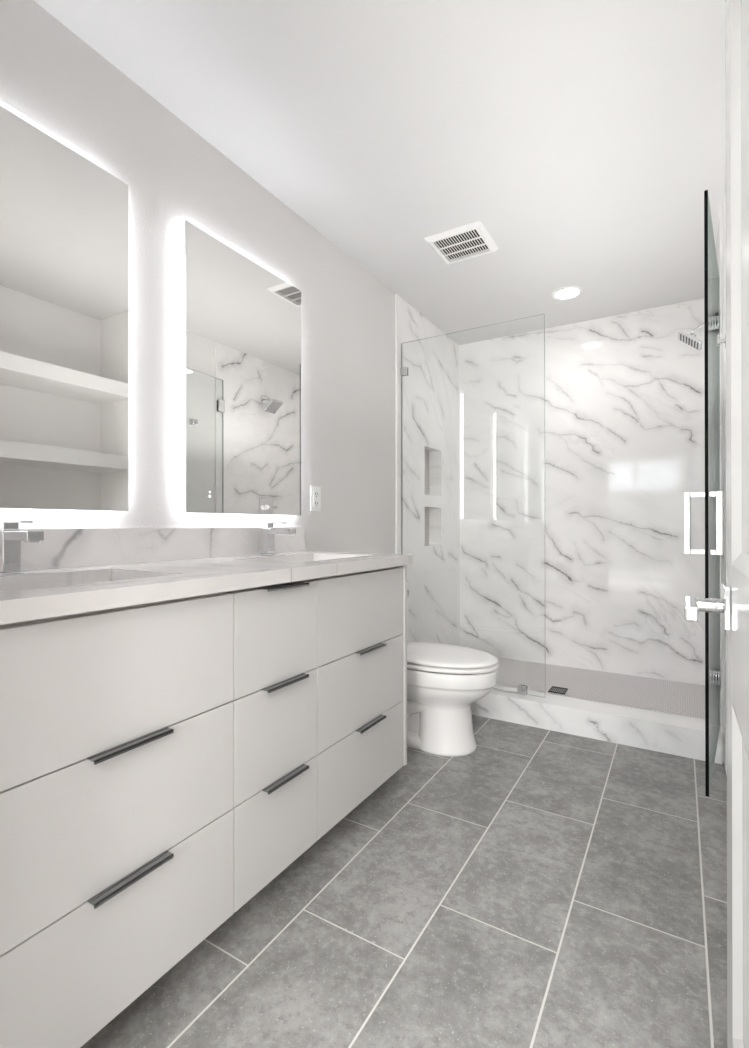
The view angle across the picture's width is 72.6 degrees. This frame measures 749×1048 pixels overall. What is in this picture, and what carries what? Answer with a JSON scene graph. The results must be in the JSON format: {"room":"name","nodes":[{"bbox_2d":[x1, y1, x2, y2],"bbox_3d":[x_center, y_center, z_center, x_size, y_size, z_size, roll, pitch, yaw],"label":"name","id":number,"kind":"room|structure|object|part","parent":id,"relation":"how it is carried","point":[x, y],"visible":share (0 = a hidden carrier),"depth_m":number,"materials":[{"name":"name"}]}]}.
{"room":"bathroom","nodes":[
{"label":"bathroom","id":0,"kind":"room"},
{"bbox_2d":[0,0,459,645],"bbox_3d":[-0.327,-0.170,2.483,0.208,2.420,3.685,0,0,31],"label":"wall","id":1,"kind":"structure","parent":0,"point":[51,79],"depth_m":2.08,"materials":[{"name":"paint"}]},
{"bbox_2d":[0,106,128,510],"bbox_3d":[-0.913,-0.530,1.281,0.038,0.983,0.611,0,0,31],"label":"backlit mirror","id":2,"kind":"object","parent":1,"relation":"attached to","point":[64,218],"visible":1,"depth_m":1.36,"materials":[{"name":"silver mirror"}]},
{"bbox_2d":[0,527,304,570],"bbox_3d":[-0.699,0.068,1.654,0.019,0.107,1.480,0,0,31],"label":"backsplash","id":3,"kind":"structure","parent":1,"relation":"attached to","point":[60,548],"depth_m":1.58,"materials":[{"name":"white stone"}]},
{"bbox_2d":[182,220,301,515],"bbox_3d":[-0.493,-0.529,1.982,0.038,0.983,0.611,0,0,31],"label":"backlit mirror","id":4,"kind":"object","parent":1,"relation":"attached to","point":[241,322],"visible":1,"depth_m":1.91,"materials":[{"name":"silver mirror"}]},
{"bbox_2d":[310,486,320,510],"bbox_3d":[-0.274,-0.118,2.378,0.008,0.116,0.076,0,0,31],"label":"wall outlet","id":5,"kind":"object","parent":1,"relation":"attached to","point":[315,492],"visible":1,"depth_m":2.37,"materials":[{"name":"white plastic"}]},
{"bbox_2d":[395,294,397,553],"bbox_3d":[0.132,-0.169,3.053,0.011,2.420,0.011,0,0,31],"label":"trim","id":6,"kind":"structure","parent":1,"relation":"attached to","point":[396,295],"depth_m":3.05,"materials":[{"name":"white"}]},
{"bbox_2d":[424,446,440,545],"bbox_3d":[0.363,-0.187,3.523,0.090,0.667,0.272,0,0,31],"label":"wall niche","id":7,"kind":"object","parent":1,"relation":"in","point":[432,457],"visible":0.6,"depth_m":3.63,"materials":[{"name":"stone"}]},
{"bbox_2d":[34,0,724,344],"bbox_3d":[0.636,-1.431,1.964,2.400,0.100,3.780,0,0,31],"label":"ceiling","id":8,"kind":"structure","parent":0,"point":[586,138],"depth_m":1.77,"materials":[{"name":"white paint"}]},
{"bbox_2d":[424,220,498,264],"bbox_3d":[0.431,-1.371,2.506,0.280,0.019,0.276,0,0,31],"label":"ceiling vent","id":9,"kind":"object","parent":8,"relation":"in","point":[471,240],"visible":1,"depth_m":2.48,"materials":[{"name":"white plastic"}]},
{"bbox_2d":[551,286,582,299],"bbox_3d":[1.150,-1.376,3.043,0.176,0.008,0.176,0,0,31],"label":"recessed light","id":10,"kind":"object","parent":8,"relation":"in","point":[569,292],"visible":1,"depth_m":3.03,"materials":[{"name":"white plastic"}]},
{"bbox_2d":[80,715,726,1047],"bbox_3d":[0.336,1.088,1.453,2.200,0.100,2.600,0,0,31],"label":"floor","id":11,"kind":"structure","parent":0,"point":[533,887],"depth_m":1.32,"materials":[{"name":"grey tile"}]},
{"bbox_2d":[0,565,406,1047],"bbox_3d":[-0.467,0.598,1.521,0.547,0.881,1.462,0,0,31],"label":"vanity cabinet","id":12,"kind":"object","parent":11,"relation":"on","point":[162,763],"visible":0.98,"depth_m":1.07,"materials":[{"name":"grey wood"}]},
{"bbox_3d":[-0.487,0.299,1.016,0.020,0.259,0.530,0,0,31],"label":"panel","id":13,"kind":"part","parent":12,"relation":"part of","materials":[{"name":"grey laminate"}]},
{"bbox_3d":[-0.486,0.560,1.016,0.020,0.258,0.530,0,0,31],"label":"drawer","id":14,"kind":"part","parent":12,"relation":"part of","materials":[{"name":"grey laminate"}]},
{"bbox_3d":[-0.486,0.819,1.015,0.020,0.254,0.530,0,0,31],"label":"drawer","id":15,"kind":"part","parent":12,"relation":"part of","materials":[{"name":"grey laminate"}]},
{"bbox_3d":[-0.480,0.432,1.005,0.039,0.008,0.168,0,0,31],"label":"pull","id":16,"kind":"part","parent":12,"relation":"part of","materials":[{"name":"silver metal"}]},
{"bbox_3d":[-0.480,0.693,1.004,0.039,0.008,0.168,0,0,31],"label":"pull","id":17,"kind":"part","parent":12,"relation":"part of","materials":[{"name":"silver metal"}]},
{"bbox_2d":[0,551,412,624],"bbox_3d":[-0.466,0.139,1.519,0.555,0.037,1.488,0,0,31],"label":"countertop","id":18,"kind":"structure","parent":12,"relation":"on","point":[34,594],"depth_m":1.24,"materials":[{"name":"stone"}]},
{"bbox_2d":[0,521,43,575],"bbox_3d":[-0.836,0.057,1.197,0.155,0.128,0.052,0,0,31],"label":"faucet","id":19,"kind":"object","parent":18,"relation":"on","point":[10,540],"visible":1,"depth_m":1.20,"materials":[{"name":"silver metal"}]},
{"bbox_3d":[-0.880,0.117,1.224,0.052,0.006,0.052,0,0,31],"label":"plate","id":20,"kind":"part","parent":19,"relation":"part of","materials":[{"name":"silver metal"}]},
{"bbox_3d":[-0.849,0.003,1.205,0.105,0.020,0.032,0,0,31],"label":"handle","id":21,"kind":"part","parent":19,"relation":"part of","materials":[{"name":"silver metal"}]},
{"bbox_3d":[-0.817,0.029,1.186,0.111,0.026,0.036,0,0,31],"label":"spout","id":22,"kind":"part","parent":19,"relation":"part of","materials":[{"name":"silver metal"}]},
{"bbox_2d":[258,522,295,555],"bbox_3d":[-0.374,0.058,1.969,0.155,0.128,0.052,0,0,31],"label":"faucet","id":23,"kind":"object","parent":18,"relation":"on","point":[267,535],"visible":1,"depth_m":1.98,"materials":[{"name":"silver metal"}]},
{"bbox_3d":[-0.388,0.004,1.976,0.105,0.020,0.032,0,0,31],"label":"handle","id":24,"kind":"part","parent":23,"relation":"part of","materials":[{"name":"silver metal"}]},
{"bbox_3d":[-0.356,0.030,1.958,0.111,0.026,0.036,0,0,31],"label":"spout","id":25,"kind":"part","parent":23,"relation":"part of","materials":[{"name":"silver metal"}]},
{"bbox_3d":[-0.264,0.299,1.388,0.020,0.259,0.330,0,0,31],"label":"drawer","id":26,"kind":"part","parent":12,"relation":"part of","materials":[{"name":"grey laminate"}]},
{"bbox_3d":[-0.264,0.820,1.387,0.020,0.254,0.330,0,0,31],"label":"drawer","id":27,"kind":"part","parent":12,"relation":"part of","materials":[{"name":"grey laminate"}]},
{"bbox_3d":[-0.264,0.561,1.387,0.020,0.258,0.330,0,0,31],"label":"drawer","id":28,"kind":"part","parent":12,"relation":"part of","materials":[{"name":"grey laminate"}]},
{"bbox_3d":[-0.247,0.171,1.395,0.039,0.008,0.168,0,0,31],"label":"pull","id":29,"kind":"part","parent":12,"relation":"part of","materials":[{"name":"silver metal"}]},
{"bbox_3d":[-0.246,0.433,1.395,0.039,0.008,0.168,0,0,31],"label":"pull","id":30,"kind":"part","parent":12,"relation":"part of","materials":[{"name":"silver metal"}]},
{"bbox_3d":[-0.246,0.694,1.395,0.039,0.008,0.168,0,0,31],"label":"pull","id":31,"kind":"part","parent":12,"relation":"part of","materials":[{"name":"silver metal"}]},
{"bbox_3d":[-0.036,0.300,1.768,0.020,0.259,0.551,0,0,31],"label":"panel","id":32,"kind":"part","parent":12,"relation":"part of","materials":[{"name":"grey laminate"}]},
{"bbox_3d":[-0.036,0.561,1.768,0.020,0.258,0.551,0,0,31],"label":"drawer","id":33,"kind":"part","parent":12,"relation":"part of","materials":[{"name":"grey laminate"}]},
{"bbox_3d":[-0.036,0.820,1.767,0.020,0.254,0.551,0,0,31],"label":"drawer","id":34,"kind":"part","parent":12,"relation":"part of","materials":[{"name":"grey laminate"}]},
{"bbox_3d":[-0.018,0.433,1.777,0.039,0.008,0.168,0,0,31],"label":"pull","id":35,"kind":"part","parent":12,"relation":"part of","materials":[{"name":"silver metal"}]},
{"bbox_3d":[-0.018,0.695,1.776,0.039,0.008,0.168,0,0,31],"label":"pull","id":36,"kind":"part","parent":12,"relation":"part of","materials":[{"name":"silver metal"}]},
{"bbox_3d":[-0.104,0.554,2.144,0.530,0.791,0.020,0,0,31],"label":"panel","id":37,"kind":"part","parent":12,"relation":"part of","materials":[{"name":"grey laminate"}]},
{"bbox_2d":[407,581,498,756],"bbox_3d":[0.232,0.672,2.477,0.744,0.735,0.420,0,0,31],"label":"toilet","id":38,"kind":"object","parent":11,"relation":"on","point":[444,680],"visible":0.57,"depth_m":2.30,"materials":[{"name":"white ceramic"}]},
{"bbox_3d":[0.322,0.620,2.423,0.532,0.020,0.376,0,0,31],"label":"lid","id":39,"kind":"part","parent":38,"relation":"part of","materials":[{"name":"white plastic"}]},
{"bbox_3d":[0.289,0.851,2.442,0.604,0.377,0.378,0,0,31],"label":"bowl","id":40,"kind":"part","parent":38,"relation":"part of","materials":[{"name":"white ceramic"}]},
{"bbox_3d":[0.327,0.646,2.420,0.523,0.016,0.380,0,0,31],"label":"seat","id":41,"kind":"part","parent":38,"relation":"part of","materials":[{"name":"white plastic"}]},
{"bbox_2d":[471,685,721,763],"bbox_3d":[0.852,0.975,2.682,1.609,0.130,0.160,0,0,31],"label":"shower curb","id":42,"kind":"object","parent":11,"relation":"on","point":[678,735],"visible":0.66,"depth_m":2.47,"materials":[{"name":"stone"}]},
{"bbox_2d":[400,314,544,697],"bbox_3d":[0.527,-0.095,2.884,0.848,2.010,0.028,0,0,31],"label":"glass panel","id":43,"kind":"object","parent":42,"relation":"on","point":[522,689],"visible":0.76,"depth_m":2.77,"materials":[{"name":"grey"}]},
{"bbox_2d":[460,298,704,684],"bbox_3d":[1.378,-0.144,3.563,1.865,2.470,0.120,0,0,31],"label":"wall","id":44,"kind":"structure","parent":0,"point":[572,554],"depth_m":3.46,"materials":[{"name":"stone"}]},
{"bbox_2d":[496,657,704,719],"bbox_3d":[1.157,1.063,3.117,1.900,0.155,1.060,0,0,31],"label":"floor","id":45,"kind":"structure","parent":0,"point":[651,694],"depth_m":3.07,"materials":[{"name":"tile"}]},
{"bbox_2d":[548,686,567,693],"bbox_3d":[1.087,0.983,3.014,0.092,0.005,0.110,0,0,31],"label":"shower drain","id":46,"kind":"object","parent":45,"relation":"on","point":[553,687],"visible":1,"depth_m":3.01,"materials":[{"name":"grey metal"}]},
{"bbox_2d":[716,196,726,774],"bbox_3d":[1.197,-0.173,1.571,0.128,2.420,3.685,0,0,31],"label":"wall","id":47,"kind":"structure","parent":0,"point":[724,219],"depth_m":2.17,"materials":[{"name":"paint"}]},
{"bbox_2d":[678,323,703,350],"bbox_3d":[1.708,-1.008,2.709,0.162,0.145,0.130,0,0,31],"label":"shower","id":48,"kind":"object","parent":47,"relation":"attached to","point":[690,339],"visible":0.9,"depth_m":2.70,"materials":[{"name":"silver metal"}]},
{"bbox_3d":[1.728,-1.031,2.696,0.102,0.061,0.020,0,0,31],"label":"arm","id":49,"kind":"part","parent":48,"relation":"part of","materials":[{"name":"silver metal"}]},
{"bbox_2d":[684,190,722,796],"bbox_3d":[1.312,-0.102,1.990,0.112,2.000,0.754,0,0,37],"label":"shower door","id":50,"kind":"structure","parent":47,"relation":"attached to","point":[713,496],"depth_m":1.91,"materials":[{"name":"clear glass"}]},
{"bbox_3d":[1.104,-0.003,1.755,0.065,0.215,0.019,0,0,37],"label":"pull handle","id":51,"kind":"part","parent":50,"relation":"part of","materials":[{"name":"silver metal"}]},
{"bbox_3d":[1.317,-0.102,1.980,0.010,2.000,0.744,0,0,37],"label":"glass","id":52,"kind":"part","parent":50,"relation":"part of","materials":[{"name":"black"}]},
{"bbox_3d":[1.153,-0.003,1.719,0.037,0.215,0.019,0,0,37],"label":"pull handle","id":53,"kind":"part","parent":50,"relation":"part of","materials":[{"name":"silver metal"}]},
{"bbox_2d":[717,334,725,347],"bbox_3d":[1.395,-0.737,2.045,0.034,0.050,0.050,0,0,31],"label":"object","id":54,"kind":"object","parent":47,"relation":"attached to","point":[722,340],"visible":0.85,"depth_m":2.03,"materials":[{"name":"silver metal"}]},
{"bbox_2d":[720,207,723,762],"bbox_3d":[1.517,-0.172,2.224,0.011,2.420,0.011,0,0,31],"label":"trim","id":55,"kind":"structure","parent":47,"relation":"attached to","point":[721,208],"depth_m":2.22,"materials":[{"name":"white"}]},
{"bbox_3d":[-0.463,-0.173,0.487,1.865,2.420,0.120,0,0,31],"label":"wall","id":56,"kind":"structure","parent":0,"visible":0},
{"bbox_2d":[684,0,748,1047],"bbox_3d":[0.379,0.010,0.526,0.098,2.028,0.812,0,0,31],"label":"door","id":57,"kind":"structure","parent":56,"relation":"in","point":[733,605],"depth_m":0.76,"materials":[{"name":"grey paint"}]},
{"bbox_3d":[0.507,0.131,0.784,0.053,0.023,0.127,0,0,31],"label":"lever","id":58,"kind":"part","parent":57,"relation":"part of","materials":[{"name":"silver metal"}]}
]}

